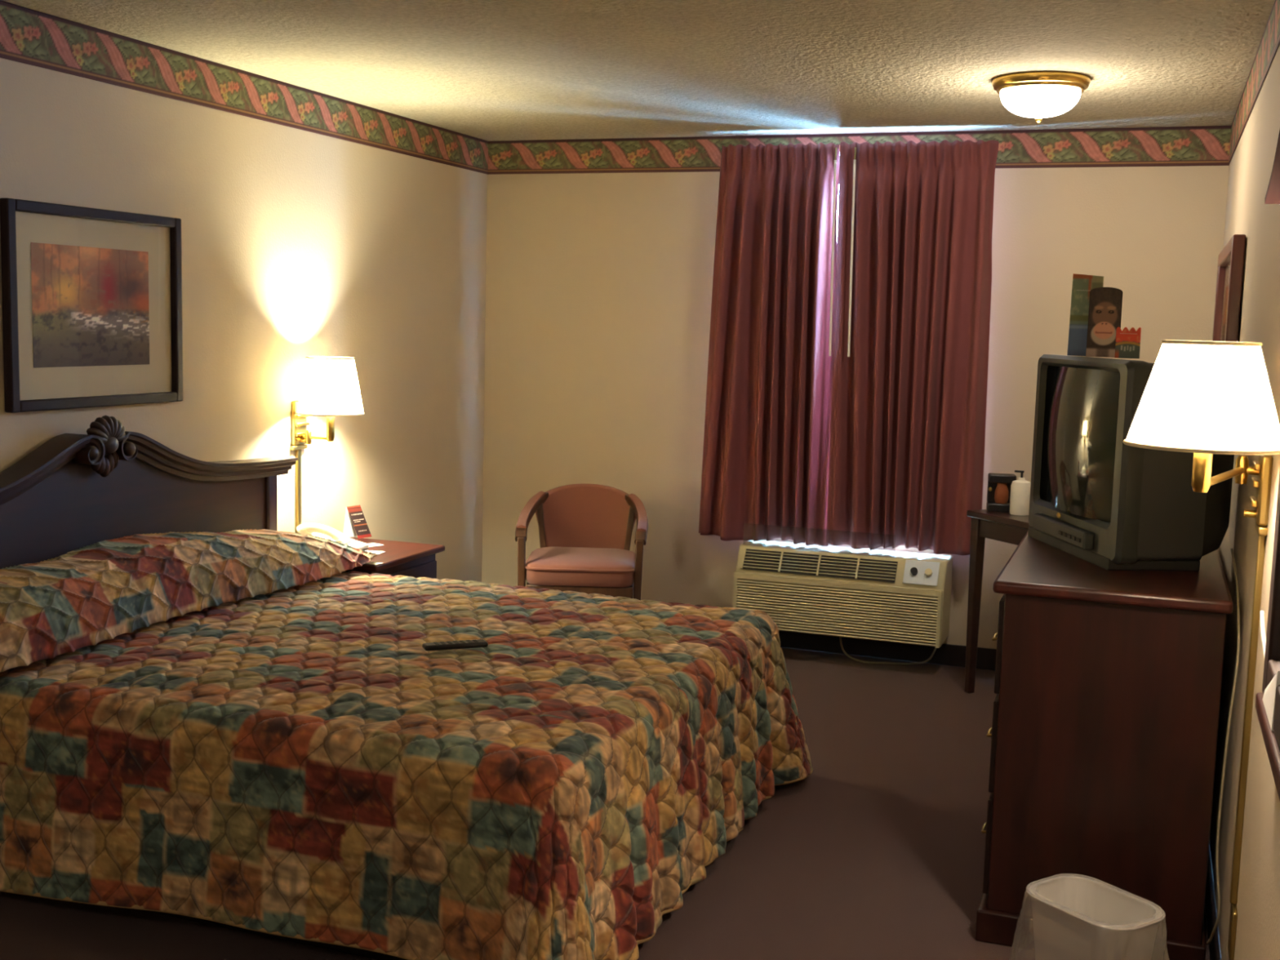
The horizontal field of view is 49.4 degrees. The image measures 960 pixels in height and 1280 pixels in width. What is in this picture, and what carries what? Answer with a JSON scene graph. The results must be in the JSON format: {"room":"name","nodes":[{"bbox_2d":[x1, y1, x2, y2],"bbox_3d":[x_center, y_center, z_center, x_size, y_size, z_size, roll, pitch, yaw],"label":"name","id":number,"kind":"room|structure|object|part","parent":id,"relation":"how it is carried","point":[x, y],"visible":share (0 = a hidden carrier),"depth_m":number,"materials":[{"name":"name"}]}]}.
{"room":"hotel room","nodes":[
{"label":"hotel room","id":0,"kind":"room"},
{"bbox_2d":[0,57,487,582],"bbox_3d":[-2.258,-0.121,3.495,0.150,2.440,8.474,4,7,20],"label":"wall","id":1,"kind":"structure","parent":0,"point":[297,244],"depth_m":5.56,"materials":[{"name":"paint"}]},
{"bbox_2d":[0,197,182,413],"bbox_3d":[-1.754,-0.557,4.515,0.032,0.636,0.788,4,7,20],"label":"framed picture","id":2,"kind":"object","parent":1,"relation":"attached to","point":[91,298],"visible":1,"depth_m":4.47,"materials":[{"name":"black"}]},
{"bbox_2d":[31,242,149,367],"bbox_3d":[-1.767,-0.560,4.500,0.001,0.381,0.528,4,7,20],"label":"art print","id":3,"kind":"object","parent":2,"relation":"attached to","point":[90,305],"depth_m":4.48},
{"bbox_2d":[0,0,488,174],"bbox_3d":[-2.172,-1.241,3.292,0.002,0.165,8.074,4,7,20],"label":"trim","id":4,"kind":"structure","parent":1,"relation":"attached to","point":[28,36],"depth_m":5.00,"materials":[{"name":"paper"}]},
{"bbox_2d":[289,355,364,533],"bbox_3d":[-1.254,-0.105,5.608,0.287,0.778,0.272,4,7,20],"label":"wall lamp","id":5,"kind":"object","parent":1,"relation":"attached to","point":[330,387],"visible":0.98,"depth_m":5.50,"materials":[{"name":"white fabric"}]},
{"bbox_3d":[-1.379,-0.231,5.630,0.022,0.180,0.084,4,7,20],"label":"wall plate","id":6,"kind":"part","parent":5,"relation":"part of","materials":[{"name":"gold metal"}]},
{"bbox_3d":[-1.361,-0.160,5.626,0.023,0.016,0.016,4,7,20],"label":"switch knob","id":7,"kind":"part","parent":5,"relation":"part of","materials":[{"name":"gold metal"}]},
{"bbox_3d":[-1.310,-0.172,5.613,0.132,0.058,0.026,4,7,17],"label":"arm","id":8,"kind":"part","parent":5,"relation":"part of","materials":[{"name":"gold metal"}]},
{"bbox_3d":[-1.243,-0.268,5.587,0.272,0.007,0.272,4,7,20],"label":"shade trim","id":9,"kind":"part","parent":5,"relation":"part of","materials":[{"name":"beige"}]},
{"bbox_3d":[-1.240,-0.378,5.574,0.264,0.222,0.264,4,7,20],"label":"lamp shade","id":10,"kind":"part","parent":5,"relation":"part of","materials":[{"name":"white fabric"}]},
{"bbox_3d":[-1.237,-0.488,5.561,0.192,0.007,0.192,4,7,20],"label":"shade trim","id":11,"kind":"part","parent":5,"relation":"part of","materials":[{"name":"beige"}]},
{"bbox_2d":[0,647,1209,959],"bbox_3d":[-0.591,1.257,3.018,3.781,0.100,8.474,4,7,20],"label":"floor","id":12,"kind":"structure","parent":0,"point":[877,853],"depth_m":4.05,"materials":[{"name":"carpet"}]},
{"bbox_2d":[0,415,297,568],"bbox_3d":[-1.748,0.393,4.525,0.126,1.212,2.060,4,7,20],"label":"headboard","id":13,"kind":"object","parent":12,"relation":"on","point":[73,491],"visible":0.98,"depth_m":4.54,"materials":[{"name":"brown wood"}]},
{"bbox_3d":[-1.926,0.013,3.979,0.118,0.230,0.993,4,7,20],"label":"moulding","id":14,"kind":"part","parent":13,"relation":"part of","materials":[{"name":"brown wood"}]},
{"bbox_3d":[-1.779,0.300,4.527,0.036,0.795,1.920,4,7,20],"label":"panel","id":15,"kind":"part","parent":13,"relation":"part of","materials":[{"name":"brown wood"}]},
{"bbox_3d":[-1.555,-0.090,4.975,0.118,0.230,0.993,4,7,20],"label":"moulding","id":16,"kind":"part","parent":13,"relation":"part of","materials":[{"name":"brown wood"}]},
{"bbox_2d":[138,909,407,959],"bbox_3d":[-0.805,0.773,4.229,1.935,0.575,1.770,4,7,20],"label":"bed","id":17,"kind":"object","parent":12,"relation":"on","point":[358,952],"visible":0.02,"depth_m":3.44,"materials":[{"name":"beige"}]},
{"bbox_2d":[0,570,813,959],"bbox_3d":[-0.722,0.739,4.216,2.129,0.591,2.085,4,7,20],"label":"bedspread","id":18,"kind":"object","parent":17,"relation":"on","point":[295,762],"visible":0.9,"depth_m":3.39,"materials":[{"name":"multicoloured fabric"}]},
{"bbox_2d":[0,528,377,672],"bbox_3d":[-1.492,0.280,4.477,0.466,0.212,2.060,4,7,20],"label":"pillow","id":19,"kind":"object","parent":18,"relation":"on","point":[91,594],"visible":1,"depth_m":4.17,"materials":[{"name":"multicoloured fabric"}]},
{"bbox_2d":[422,639,488,650],"bbox_3d":[-0.525,0.469,3.960,0.184,0.017,0.044,-1,7,-22],"label":"remote control","id":20,"kind":"object","parent":18,"relation":"on","point":[474,643],"visible":1,"depth_m":3.94,"materials":[{"name":"black plastic"}]},
{"bbox_2d":[345,537,444,578],"bbox_3d":[-1.143,0.582,5.697,0.495,0.603,0.550,4,7,20],"label":"nightstand","id":21,"kind":"object","parent":12,"relation":"on","point":[416,560],"depth_m":5.66,"materials":[{"name":"brown wood"}]},
{"bbox_2d":[296,523,368,550],"bbox_3d":[-1.251,0.227,5.647,0.247,0.111,0.190,4,7,20],"label":"telephone","id":22,"kind":"object","parent":21,"relation":"on","point":[317,530],"visible":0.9,"depth_m":5.59,"materials":[{"name":"beige plastic"}]},
{"bbox_2d":[342,505,371,538],"bbox_3d":[-1.212,0.180,5.963,0.052,0.135,0.122,6,8,35],"label":"tent card","id":23,"kind":"object","parent":21,"relation":"on","point":[355,522],"visible":1,"depth_m":5.97,"materials":[{"name":"paper"}]},
{"bbox_3d":[-1.046,0.319,5.374,0.100,0.002,0.045,5,7,27],"label":"card strip","id":24,"kind":"part","parent":21,"relation":"part of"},
{"bbox_2d":[364,550,384,554],"bbox_3d":[-1.094,0.298,5.547,0.085,0.002,0.190,3,7,13],"label":"notepad","id":25,"kind":"object","parent":21,"relation":"on","point":[371,551],"visible":0.36,"depth_m":5.61,"materials":[{"name":"white paper"}]},
{"bbox_2d":[368,542,384,547],"bbox_3d":[-1.127,0.272,5.771,0.070,0.002,0.110,7,9,40],"label":"leaflet","id":26,"kind":"object","parent":21,"relation":"on","point":[371,544],"visible":0.57,"depth_m":5.78,"materials":[{"name":"white paper"}]},
{"bbox_3d":[-0.939,0.458,5.608,0.016,0.200,0.470,4,7,20],"label":"drawer","id":27,"kind":"part","parent":21,"relation":"part of","materials":[{"name":"brown wood"}]},
{"bbox_2d":[515,483,648,600],"bbox_3d":[-0.264,0.435,6.432,0.595,0.775,0.605,2,7,1],"label":"armchair","id":28,"kind":"object","parent":12,"relation":"on","point":[585,530],"visible":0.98,"depth_m":6.45,"materials":[{"name":"fabric"}]},
{"bbox_3d":[-0.529,0.546,6.190,0.043,0.595,0.034,2,7,1],"label":"leg","id":29,"kind":"part","parent":28,"relation":"part of","materials":[{"name":"brown wood"}]},
{"bbox_3d":[-0.509,0.164,6.389,0.091,0.165,0.521,2,7,8],"label":"armrest","id":30,"kind":"part","parent":28,"relation":"part of","materials":[{"name":"brown wood"}]},
{"bbox_3d":[-0.461,0.264,6.577,0.078,0.310,0.037,7,8,38],"label":"post","id":31,"kind":"part","parent":28,"relation":"part of","materials":[{"name":"brown wood"}]},
{"bbox_3d":[-0.266,0.481,6.386,0.475,0.073,0.460,2,7,1],"label":"seat rail","id":32,"kind":"part","parent":28,"relation":"part of","materials":[{"name":"brown wood"}]},
{"bbox_3d":[-0.264,0.387,6.370,0.488,0.115,0.478,2,7,1],"label":"seat","id":33,"kind":"part","parent":28,"relation":"part of","materials":[{"name":"fabric"}]},
{"bbox_3d":[-0.255,0.196,6.633,0.508,0.345,0.151,2,7,1],"label":"backrest","id":34,"kind":"part","parent":28,"relation":"part of","materials":[{"name":"fabric"}]},
{"bbox_3d":[-0.055,0.276,6.572,0.078,0.310,0.037,-3,8,-37],"label":"post","id":35,"kind":"part","parent":28,"relation":"part of","materials":[{"name":"brown wood"}]},
{"bbox_3d":[-0.006,0.178,6.384,0.091,0.165,0.521,1,7,-7],"label":"armrest","id":36,"kind":"part","parent":28,"relation":"part of","materials":[{"name":"brown wood"}]},
{"bbox_3d":[-0.012,0.560,6.184,0.043,0.595,0.034,2,7,1],"label":"leg","id":37,"kind":"part","parent":28,"relation":"part of","materials":[{"name":"brown wood"}]},
{"bbox_2d":[839,636,936,665],"bbox_3d":[1.162,0.788,6.478,0.474,0.141,0.026,2,7,2],"label":"power cord","id":38,"kind":"object","parent":12,"relation":"on","point":[840,637],"visible":0.9,"depth_m":6.48,"materials":[{"name":"brown plastic"}]},
{"bbox_2d":[964,509,1029,693],"bbox_3d":[1.770,0.565,5.699,0.450,0.792,0.860,-2,7,-25],"label":"table","id":39,"kind":"object","parent":12,"relation":"on","point":[1004,526],"visible":0.23,"depth_m":5.93,"materials":[{"name":"brown wood"}]},
{"bbox_3d":[1.434,0.540,5.972,0.048,0.762,0.048,-2,7,-25],"label":"leg","id":40,"kind":"part","parent":39,"relation":"part of","materials":[{"name":"brown wood"}]},
{"bbox_2d":[986,472,1016,511],"bbox_3d":[1.538,0.054,5.925,0.113,0.157,0.084,3,7,9],"label":"coffee maker","id":41,"kind":"object","parent":39,"relation":"on","point":[998,492],"visible":0.84,"depth_m":5.90,"materials":[{"name":"black plastic"}]},
{"bbox_2d":[1009,470,1031,515],"bbox_3d":[1.597,0.053,5.833,0.084,0.184,0.084,4,7,20],"label":"pump bottle","id":42,"kind":"object","parent":39,"relation":"on","point":[1020,498],"visible":0.95,"depth_m":5.80,"materials":[{"name":"beige plastic"}]},
{"bbox_2d":[1008,873,1168,959],"bbox_3d":[1.006,1.085,3.118,0.254,0.304,0.351,-3,8,-34],"label":"waste bin","id":43,"kind":"object","parent":12,"relation":"on","point":[1076,917],"visible":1,"depth_m":3.10,"materials":[{"name":"white plastic"}]},
{"bbox_2d":[974,530,1233,959],"bbox_3d":[1.372,0.662,4.104,0.566,0.940,1.480,4,7,20],"label":"dresser","id":44,"kind":"object","parent":12,"relation":"on","point":[1104,729],"visible":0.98,"depth_m":3.43,"materials":[{"name":"brown wood"}]},
{"bbox_3d":[0.933,0.936,3.739,0.028,0.022,0.088,4,7,20],"label":"handle","id":45,"kind":"part","parent":44,"relation":"part of","materials":[{"name":"gold metal"}]},
{"bbox_3d":[1.011,0.914,3.890,0.016,0.250,0.660,4,7,20],"label":"drawer","id":46,"kind":"part","parent":44,"relation":"part of","materials":[{"name":"brown wood"}]},
{"bbox_3d":[0.940,0.673,3.709,0.028,0.022,0.088,4,7,20],"label":"handle","id":47,"kind":"part","parent":44,"relation":"part of","materials":[{"name":"gold metal"}]},
{"bbox_3d":[1.018,0.650,3.860,0.016,0.240,0.660,4,7,20],"label":"drawer","id":48,"kind":"part","parent":44,"relation":"part of","materials":[{"name":"brown wood"}]},
{"bbox_3d":[0.947,0.414,3.679,0.028,0.022,0.088,4,7,20],"label":"handle","id":49,"kind":"part","parent":44,"relation":"part of","materials":[{"name":"gold metal"}]},
{"bbox_3d":[1.025,0.392,3.830,0.016,0.240,0.660,4,7,20],"label":"drawer","id":50,"kind":"part","parent":44,"relation":"part of","materials":[{"name":"brown wood"}]},
{"bbox_2d":[1027,354,1234,571],"bbox_3d":[1.401,-0.066,3.923,0.445,0.550,0.650,1,7,-5],"label":"television","id":51,"kind":"object","parent":44,"relation":"on","point":[1097,499],"visible":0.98,"depth_m":3.69,"materials":[{"name":"grey plastic"}]},
{"bbox_3d":[1.193,0.144,3.931,0.031,0.048,0.380,1,7,-5],"label":"control panel","id":52,"kind":"part","parent":51,"relation":"part of","materials":[{"name":"grey plastic"}]},
{"bbox_2d":[1066,273,1103,355],"bbox_3d":[1.294,-0.478,4.030,0.085,0.235,0.090,4,7,23],"label":"leaflet","id":53,"kind":"object","parent":51,"relation":"on","point":[1082,284],"visible":0.54,"depth_m":4.00,"materials":[{"name":"paper"}]},
{"bbox_2d":[1085,287,1123,357],"bbox_3d":[1.309,-0.445,3.923,0.088,0.195,0.076,4,7,17],"label":"leaflet","id":54,"kind":"object","parent":51,"relation":"on","point":[1105,304],"visible":0.95,"depth_m":3.90,"materials":[{"name":"paper"}]},
{"bbox_2d":[1115,326,1141,358],"bbox_3d":[1.340,-0.377,3.821,0.064,0.085,0.033,4,7,17],"label":"leaflet","id":55,"kind":"object","parent":51,"relation":"on","point":[1127,345],"visible":1,"depth_m":3.81,"materials":[{"name":"paper"}]},
{"bbox_2d":[1,0,1275,141],"bbox_3d":[-0.522,-1.265,2.729,3.781,0.100,8.474,4,7,20],"label":"ceiling","id":56,"kind":"structure","parent":0,"point":[489,70],"depth_m":4.62,"materials":[{"name":"white paint"}]},
{"bbox_2d":[991,71,1090,122],"bbox_3d":[1.411,-1.337,4.910,0.336,0.149,0.336,4,7,20],"label":"ceiling light","id":57,"kind":"object","parent":56,"relation":"attached to","point":[1038,95],"visible":1,"depth_m":4.81,"materials":[{"name":"white glass"}]},
{"bbox_2d":[481,165,1229,648],"bbox_3d":[0.863,-0.402,6.685,3.481,2.440,0.200,4,7,20],"label":"wall","id":58,"kind":"structure","parent":0,"point":[599,286],"depth_m":6.83,"materials":[{"name":"paint"}]},
{"bbox_2d":[733,523,953,648],"bbox_3d":[0.941,0.467,6.478,0.968,0.485,0.297,4,7,20],"label":"air conditioner","id":59,"kind":"object","parent":58,"relation":"attached to","point":[891,596],"visible":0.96,"depth_m":6.36,"materials":[{"name":"beige plastic"}]},
{"bbox_2d":[740,546,781,569],"bbox_3d":[0.566,0.370,6.500,0.178,0.096,0.067,4,7,20],"label":"vent grille","id":60,"kind":"object","parent":59,"relation":"attached to","point":[751,557],"depth_m":6.51,"materials":[{"name":"beige plastic"}]},
{"bbox_2d":[777,550,818,573],"bbox_3d":[0.735,0.382,6.438,0.178,0.096,0.067,4,7,20],"label":"vent grille","id":61,"kind":"object","parent":59,"relation":"attached to","point":[788,561],"depth_m":6.44,"materials":[{"name":"beige plastic"}]},
{"bbox_2d":[816,552,857,577],"bbox_3d":[0.903,0.393,6.377,0.178,0.096,0.067,4,7,20],"label":"vent grille","id":62,"kind":"object","parent":59,"relation":"attached to","point":[828,564],"depth_m":6.38,"materials":[{"name":"beige plastic"}]},
{"bbox_2d":[854,555,897,580],"bbox_3d":[1.072,0.405,6.315,0.178,0.096,0.067,4,7,20],"label":"vent grille","id":63,"kind":"object","parent":59,"relation":"attached to","point":[866,567],"depth_m":6.32,"materials":[{"name":"beige plastic"}]},
{"bbox_3d":[1.232,0.410,6.250,0.032,0.036,0.032,4,7,20],"label":"knob","id":64,"kind":"part","parent":59,"relation":"part of","materials":[{"name":"black plastic"}]},
{"bbox_3d":[1.264,0.417,6.250,0.153,0.099,0.067,4,7,20],"label":"control panel","id":65,"kind":"part","parent":59,"relation":"part of","materials":[{"name":"white plastic"}]},
{"bbox_3d":[1.292,0.414,6.228,0.032,0.036,0.032,4,7,20],"label":"knob","id":66,"kind":"part","parent":59,"relation":"part of","materials":[{"name":"beige plastic"}]},
{"bbox_2d":[488,125,1231,174],"bbox_3d":[0.858,-1.522,6.460,3.481,0.165,0.002,4,7,20],"label":"trim","id":67,"kind":"structure","parent":58,"relation":"attached to","point":[1206,145],"depth_m":6.31,"materials":[{"name":"paper"}]},
{"bbox_2d":[778,630,996,670],"bbox_3d":[0.795,0.770,6.719,3.457,0.100,0.012,4,7,20],"label":"baseboard","id":68,"kind":"structure","parent":58,"relation":"attached to","point":[951,655],"depth_m":6.58,"materials":[{"name":"black plastic"}]},
{"bbox_3d":[1.003,-1.494,6.380,1.120,0.017,0.060,4,7,20],"label":"curtain rod","id":69,"kind":"object","parent":58,"relation":"attached to","visible":0},
{"bbox_2d":[698,142,839,546],"bbox_3d":[0.598,-0.626,6.522,0.658,1.862,0.138,4,7,20],"label":"curtain","id":70,"kind":"object","parent":69,"relation":"hanging from","point":[767,421],"visible":1,"depth_m":6.51,"materials":[{"name":"red fabric"}]},
{"bbox_2d":[826,139,999,555],"bbox_3d":[1.220,-0.589,6.287,0.711,1.850,0.143,3,7,15],"label":"curtain","id":71,"kind":"object","parent":69,"relation":"hanging from","point":[913,285],"visible":0.99,"depth_m":6.29,"materials":[{"name":"red fabric"}]},
{"bbox_2d":[1209,44,1279,959],"bbox_3d":[1.145,0.113,2.252,0.150,2.440,8.474,4,7,20],"label":"wall","id":72,"kind":"structure","parent":0,"point":[1251,165],"depth_m":3.32,"materials":[{"name":"paint"}]},
{"bbox_2d":[1122,339,1279,904],"bbox_3d":[1.074,0.324,2.732,0.284,1.188,0.561,4,7,20],"label":"wall lamp","id":73,"kind":"object","parent":72,"relation":"attached to","point":[1204,399],"visible":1,"depth_m":2.47,"materials":[{"name":"white fabric"}]},
{"bbox_3d":[1.036,-0.063,2.556,0.282,0.007,0.282,4,7,20],"label":"shade trim","id":74,"kind":"part","parent":73,"relation":"part of","materials":[{"name":"beige"}]},
{"bbox_3d":[1.038,-0.156,2.546,0.274,0.188,0.274,4,7,20],"label":"lamp shade","id":75,"kind":"part","parent":73,"relation":"part of","materials":[{"name":"white fabric"}]},
{"bbox_3d":[1.041,-0.249,2.535,0.172,0.007,0.172,4,7,20],"label":"shade trim","id":76,"kind":"part","parent":73,"relation":"part of","materials":[{"name":"beige"}]},
{"bbox_3d":[1.156,-0.006,2.721,0.049,0.058,0.397,6,8,33],"label":"arm","id":77,"kind":"part","parent":73,"relation":"part of","materials":[{"name":"gold metal"}]},
{"bbox_3d":[1.261,0.070,2.877,0.023,0.016,0.016,4,7,20],"label":"switch knob","id":78,"kind":"part","parent":73,"relation":"part of","materials":[{"name":"gold metal"}]},
{"bbox_3d":[1.285,0.018,2.869,0.022,0.145,0.084,4,7,20],"label":"wall plate","id":79,"kind":"part","parent":73,"relation":"part of","materials":[{"name":"gold metal"}]},
{"bbox_2d":[1204,840,1221,959],"bbox_3d":[1.021,1.275,2.366,0.012,0.100,8.074,4,7,20],"label":"baseboard","id":80,"kind":"structure","parent":72,"relation":"attached to","point":[1210,899],"depth_m":3.60,"materials":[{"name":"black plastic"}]},
{"bbox_2d":[1206,548,1239,943],"bbox_3d":[1.465,0.649,3.509,0.023,0.880,0.603,4,7,20],"label":"cable","id":81,"kind":"object","parent":72,"relation":"attached to","point":[1231,549],"visible":1,"depth_m":3.27,"materials":[{"name":"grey plastic"}]},
{"bbox_2d":[1212,234,1245,342],"bbox_3d":[2.014,-0.551,4.789,0.036,0.508,1.120,4,7,20],"label":"framed picture","id":82,"kind":"object","parent":72,"relation":"attached to","point":[1231,258],"visible":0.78,"depth_m":4.28,"materials":[{"name":"wood"}]},
{"bbox_3d":[2.019,-0.550,4.787,0.002,0.418,1.030,4,7,20],"label":"glass pane","id":83,"kind":"part","parent":82,"relation":"part of","materials":[{"name":"brown"}]},
{"bbox_2d":[1227,903,1237,959],"bbox_3d":[1.260,0.959,2.960,0.010,0.105,0.070,4,7,20],"label":"outlet cover","id":84,"kind":"object","parent":72,"relation":"attached to","point":[1233,913],"visible":0.89,"depth_m":2.93,"materials":[{"name":"gold metal"}]},
{"bbox_2d":[1228,0,1279,164],"bbox_3d":[1.086,-1.017,2.102,0.002,0.165,8.074,4,7,20],"label":"trim","id":85,"kind":"structure","parent":72,"relation":"attached to","point":[1269,43],"depth_m":4.22,"materials":[{"name":"paper"}]},
{"bbox_2d":[1259,610,1266,657],"bbox_3d":[1.138,0.308,2.531,0.015,0.079,0.362,4,7,22],"label":"switch plate","id":86,"kind":"object","parent":72,"relation":"attached to","point":[1261,612],"visible":0.38,"depth_m":2.64,"materials":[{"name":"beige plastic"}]},
{"bbox_2d":[1254,129,1279,800],"bbox_3d":[0.831,-0.082,1.692,0.078,1.093,1.503,4,7,20],"label":"wall mirror","id":87,"kind":"object","parent":72,"relation":"attached to","point":[1272,656],"visible":0.73,"depth_m":2.28,"materials":[{"name":"brown wood"}]},
{"bbox_3d":[0.852,0.015,1.695,0.028,0.835,1.350,4,7,20],"label":"frame","id":88,"kind":"part","parent":87,"relation":"part of","materials":[{"name":"brown wood"}]},
{"bbox_2d":[1262,671,1279,731],"bbox_3d":[1.023,0.326,2.226,0.029,0.104,0.200,4,7,20],"label":"folded card","id":89,"kind":"object","parent":87,"relation":"on","point":[1269,695],"visible":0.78,"depth_m":2.18,"materials":[{"name":"white paper"}]},
{"bbox_3d":[0.842,-0.509,1.644,0.078,0.232,1.503,4,7,20],"label":"crown","id":90,"kind":"part","parent":87,"relation":"part of","materials":[{"name":"red wood"}]},
{"bbox_2d":[1275,614,1279,669],"bbox_3d":[0.854,0.013,1.694,0.008,0.694,1.214,4,7,20],"label":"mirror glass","id":91,"kind":"object","parent":87,"relation":"attached to","point":[1277,616],"depth_m":2.29,"materials":[{"name":"mirror"}]}
]}

